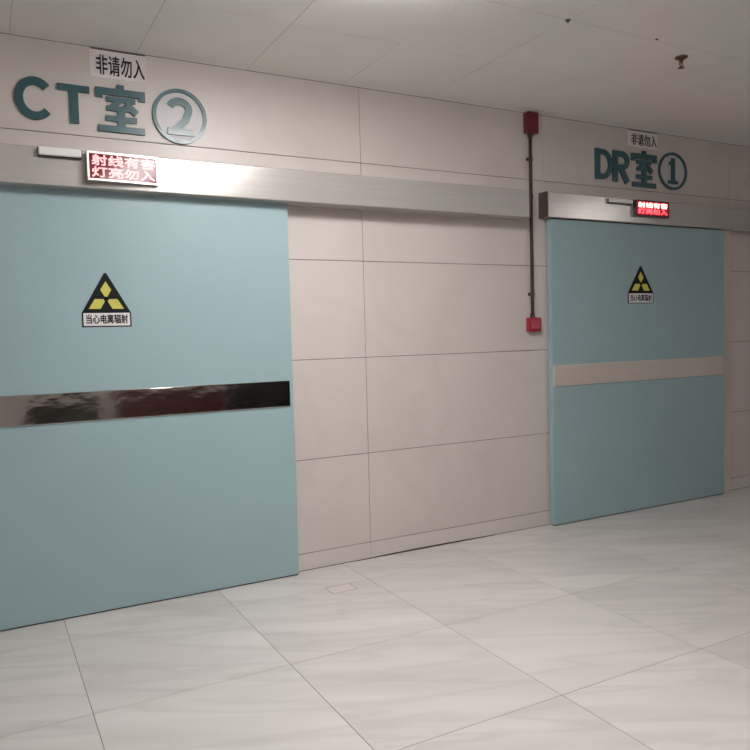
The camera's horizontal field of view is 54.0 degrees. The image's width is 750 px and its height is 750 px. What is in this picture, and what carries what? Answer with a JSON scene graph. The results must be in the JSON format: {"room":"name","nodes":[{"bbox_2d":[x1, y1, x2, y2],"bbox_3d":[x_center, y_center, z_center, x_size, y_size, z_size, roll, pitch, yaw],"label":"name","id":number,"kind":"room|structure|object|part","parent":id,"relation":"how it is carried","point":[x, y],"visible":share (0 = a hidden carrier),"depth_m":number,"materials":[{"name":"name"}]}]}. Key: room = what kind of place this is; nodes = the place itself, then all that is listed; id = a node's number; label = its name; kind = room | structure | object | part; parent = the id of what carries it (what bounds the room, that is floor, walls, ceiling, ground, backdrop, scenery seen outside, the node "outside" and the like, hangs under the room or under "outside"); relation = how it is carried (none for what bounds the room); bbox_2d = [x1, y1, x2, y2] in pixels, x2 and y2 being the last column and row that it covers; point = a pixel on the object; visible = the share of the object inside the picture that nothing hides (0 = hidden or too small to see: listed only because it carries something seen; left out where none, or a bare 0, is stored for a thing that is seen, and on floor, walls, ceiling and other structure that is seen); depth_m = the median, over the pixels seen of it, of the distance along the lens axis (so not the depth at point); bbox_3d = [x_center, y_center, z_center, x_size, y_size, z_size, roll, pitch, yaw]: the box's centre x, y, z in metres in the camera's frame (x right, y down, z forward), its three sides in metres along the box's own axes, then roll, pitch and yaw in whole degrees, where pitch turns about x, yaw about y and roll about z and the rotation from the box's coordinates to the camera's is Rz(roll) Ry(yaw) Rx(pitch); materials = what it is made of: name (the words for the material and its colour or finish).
{"room":"hospital corridor","nodes":[
{"label":"hospital corridor","id":0,"kind":"room"},
{"bbox_2d":[0,487,749,749],"bbox_3d":[2.336,1.242,2.550,14.600,0.050,5.980,-3,4,-28],"label":"floor","id":1,"kind":"structure","parent":0,"point":[627,630],"depth_m":3.27,"materials":[{"name":"tile"}]},
{"bbox_2d":[325,583,357,593],"bbox_3d":[-0.189,1.196,4.125,0.154,0.002,0.114,-3,4,-28],"label":"lid","id":2,"kind":"object","parent":1,"relation":"on","point":[344,587],"visible":1,"depth_m":4.12,"materials":[{"name":"grey"}]},
{"bbox_2d":[0,33,749,570],"bbox_3d":[0.851,-0.354,5.151,14.600,2.930,0.120,-3,4,-28],"label":"wall","id":3,"kind":"structure","parent":0,"point":[421,384],"depth_m":4.73,"materials":[{"name":"tile"}]},
{"bbox_2d":[14,76,50,119],"bbox_3d":[-1.702,-1.376,3.656,0.161,0.210,0.014,-3,4,-28],"label":"sign letter","id":4,"kind":"object","parent":3,"relation":"attached to","point":[25,82],"visible":1,"depth_m":3.64,"materials":[{"name":"teal plastic"}]},
{"bbox_2d":[57,82,88,123],"bbox_3d":[-1.532,-1.379,3.748,0.152,0.192,0.014,-3,4,-28],"label":"sign letter","id":5,"kind":"object","parent":3,"relation":"attached to","point":[73,90],"visible":1,"depth_m":3.74,"materials":[{"name":"teal plastic"}]},
{"bbox_2d":[89,47,146,82],"bbox_3d":[-1.341,-1.617,3.846,0.284,0.145,0.006,-3,4,-28],"label":"paper notice","id":6,"kind":"object","parent":3,"relation":"attached to","point":[104,63],"visible":1,"depth_m":3.84,"materials":[{"name":"grey paper"}]},
{"bbox_2d":[95,85,144,135],"bbox_3d":[-1.330,-1.391,3.856,0.249,0.245,0.014,-3,4,-28],"label":"chinese character","id":7,"kind":"object","parent":3,"relation":"attached to","point":[119,91],"visible":1,"depth_m":3.85,"materials":[{"name":"teal plastic"}]},
{"bbox_2d":[0,185,298,631],"bbox_3d":[-1.382,0.140,3.850,2.033,2.199,0.050,-3,4,-28],"label":"door","id":8,"kind":"structure","parent":3,"relation":"in","point":[152,459],"depth_m":3.91,"materials":[{"name":"paint"}]},
{"bbox_2d":[82,273,131,326],"bbox_3d":[-1.389,-0.388,3.803,0.243,0.276,0.004,-3,4,-28],"label":"warning sign","id":9,"kind":"object","parent":8,"relation":"attached to","point":[105,307],"visible":1,"depth_m":3.80,"materials":[{"name":"black plastic"}]},
{"bbox_3d":[-1.386,-0.288,3.808,0.228,0.066,0.001,-3,4,-28],"label":"caption panel","id":10,"kind":"part","parent":9,"relation":"part of","materials":[{"name":"white plastic"}]},
{"bbox_2d":[152,89,206,143],"bbox_3d":[-1.060,-1.404,4.001,0.292,0.294,0.014,-3,4,-28],"label":"circled number","id":11,"kind":"object","parent":3,"relation":"attached to","point":[178,115],"visible":1,"depth_m":4.00,"materials":[{"name":"teal plastic"}]},
{"bbox_2d":[0,143,530,219],"bbox_3d":[-0.723,-1.069,4.125,3.970,0.183,0.140,-3,4,-28],"label":"door track cover","id":12,"kind":"object","parent":3,"relation":"attached to","point":[20,165],"visible":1,"depth_m":4.16,"materials":[{"name":"metal"}]},
{"bbox_2d":[37,146,80,159],"bbox_3d":[-1.536,-1.081,3.588,0.198,0.046,0.034,-3,4,-28],"label":"sensor","id":13,"kind":"object","parent":12,"relation":"attached to","point":[49,152],"visible":1,"depth_m":3.58,"materials":[{"name":"grey plastic"}]},
{"bbox_2d":[85,150,158,186],"bbox_3d":[-1.274,-1.041,3.720,0.350,0.144,0.032,-3,4,-31],"label":"led sign","id":14,"kind":"object","parent":12,"relation":"attached to","point":[107,167],"visible":1,"depth_m":3.70,"materials":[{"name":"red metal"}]},
{"bbox_2d":[356,535,492,560],"bbox_3d":[0.358,1.136,4.869,1.080,0.010,0.002,-3,4,-28],"label":"trim","id":15,"kind":"structure","parent":3,"relation":"attached to","point":[489,535],"depth_m":4.85,"materials":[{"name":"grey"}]},
{"bbox_2d":[298,475,749,570],"bbox_3d":[0.915,1.057,5.177,14.598,0.098,0.016,-3,4,-28],"label":"baseboard","id":16,"kind":"structure","parent":3,"relation":"attached to","point":[307,561],"depth_m":4.86,"materials":[{"name":"white stone"}]},
{"bbox_2d":[526,133,534,317],"bbox_3d":[1.097,-1.045,5.167,0.052,1.287,0.035,-3,4,-28],"label":"conduit pipe","id":17,"kind":"object","parent":3,"relation":"attached to","point":[530,158],"visible":0.87,"depth_m":5.16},
{"bbox_2d":[523,111,538,134],"bbox_3d":[1.088,-1.752,5.120,0.100,0.141,0.058,-3,4,-28],"label":"alarm box","id":18,"kind":"object","parent":3,"relation":"attached to","point":[530,119],"visible":1,"depth_m":5.10,"materials":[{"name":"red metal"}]},
{"bbox_2d":[526,318,540,331],"bbox_3d":[1.124,-0.356,5.203,0.106,0.097,0.047,-3,4,-28],"label":"button","id":19,"kind":"object","parent":3,"relation":"attached to","point":[532,324],"visible":1,"depth_m":5.18,"materials":[{"name":"red plastic"}]},
{"bbox_3d":[1.134,-0.356,5.185,0.078,0.066,0.006,-3,4,-28],"label":"press plate","id":20,"kind":"part","parent":19,"relation":"part of","materials":[{"name":"red plastic"}]},
{"bbox_2d":[594,148,612,178],"bbox_3d":[1.705,-1.571,5.485,0.173,0.222,0.014,-3,4,-28],"label":"sign letter","id":21,"kind":"object","parent":3,"relation":"attached to","point":[597,151],"visible":1,"depth_m":5.46,"materials":[{"name":"teal plastic"}]},
{"bbox_2d":[612,150,629,183],"bbox_3d":[1.862,-1.570,5.570,0.173,0.246,0.014,-3,4,-28],"label":"sign letter","id":22,"kind":"object","parent":3,"relation":"attached to","point":[617,167],"visible":1,"depth_m":5.56,"materials":[{"name":"teal plastic"}]},
{"bbox_2d":[547,219,723,525],"bbox_3d":[2.080,-0.052,5.709,1.868,2.199,0.050,-3,4,-28],"label":"door","id":23,"kind":"structure","parent":3,"relation":"in","point":[636,390],"depth_m":5.63,"materials":[{"name":"paint"}]},
{"bbox_2d":[628,266,652,302],"bbox_3d":[2.035,-0.691,5.637,0.273,0.283,0.004,-3,4,-28],"label":"warning sign","id":24,"kind":"object","parent":23,"relation":"attached to","point":[640,291],"visible":1,"depth_m":5.63,"materials":[{"name":"black plastic"}]},
{"bbox_3d":[2.038,-0.590,5.642,0.257,0.071,0.001,-3,4,-28],"label":"caption panel","id":25,"kind":"part","parent":24,"relation":"part of","materials":[{"name":"white plastic"}]},
{"bbox_2d":[628,129,657,149],"bbox_3d":[2.066,-1.815,5.675,0.325,0.126,0.006,-3,4,-28],"label":"paper notice","id":26,"kind":"object","parent":3,"relation":"attached to","point":[636,138],"visible":1,"depth_m":5.67,"materials":[{"name":"grey paper"}]},
{"bbox_2d":[631,151,656,188],"bbox_3d":[2.078,-1.589,5.686,0.272,0.278,0.014,-3,4,-28],"label":"chinese character","id":27,"kind":"object","parent":3,"relation":"attached to","point":[644,177],"visible":1,"depth_m":5.68,"materials":[{"name":"teal plastic"}]},
{"bbox_2d":[538,191,749,232],"bbox_3d":[2.943,-1.292,6.121,4.010,0.179,0.090,-3,4,-28],"label":"door track cover","id":28,"kind":"object","parent":3,"relation":"attached to","point":[552,205],"visible":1,"depth_m":5.52,"materials":[{"name":"metal"}]},
{"bbox_2d":[607,198,632,204],"bbox_3d":[1.813,-1.281,5.443,0.236,0.036,0.034,-3,4,-28],"label":"sensor","id":29,"kind":"object","parent":28,"relation":"attached to","point":[609,200],"visible":1,"depth_m":5.42,"materials":[{"name":"grey plastic"}]},
{"bbox_2d":[633,199,668,217],"bbox_3d":[2.103,-1.262,5.601,0.357,0.120,0.032,-3,4,-28],"label":"led sign","id":30,"kind":"object","parent":28,"relation":"attached to","point":[641,208],"visible":1,"depth_m":5.58,"materials":[{"name":"red plastic"}]},
{"bbox_2d":[658,152,686,189],"bbox_3d":[2.360,-1.615,5.837,0.323,0.292,0.014,-3,4,-28],"label":"circled number","id":31,"kind":"object","parent":3,"relation":"attached to","point":[672,169],"visible":1,"depth_m":5.83,"materials":[{"name":"teal plastic"}]},
{"bbox_2d":[724,231,729,491],"bbox_3d":[2.961,-0.107,6.220,0.100,2.210,0.018,-3,4,-28],"label":"trim","id":32,"kind":"structure","parent":3,"relation":"attached to","point":[726,233],"depth_m":6.22,"materials":[{"name":"metal"}]},
{"bbox_2d":[0,0,749,146],"bbox_3d":[2.259,-1.737,2.386,14.600,0.060,5.980,-3,4,-28],"label":"ceiling","id":33,"kind":"structure","parent":0,"point":[606,65],"depth_m":3.87,"materials":[{"name":"grey paint"}]},
{"bbox_2d":[674,55,687,68],"bbox_3d":[1.723,-1.759,4.143,0.072,0.062,0.072,-3,4,-28],"label":"sprinkler","id":34,"kind":"object","parent":33,"relation":"hanging from","point":[680,58],"visible":1,"depth_m":4.13,"materials":[{"name":"gold metal"}]}
]}

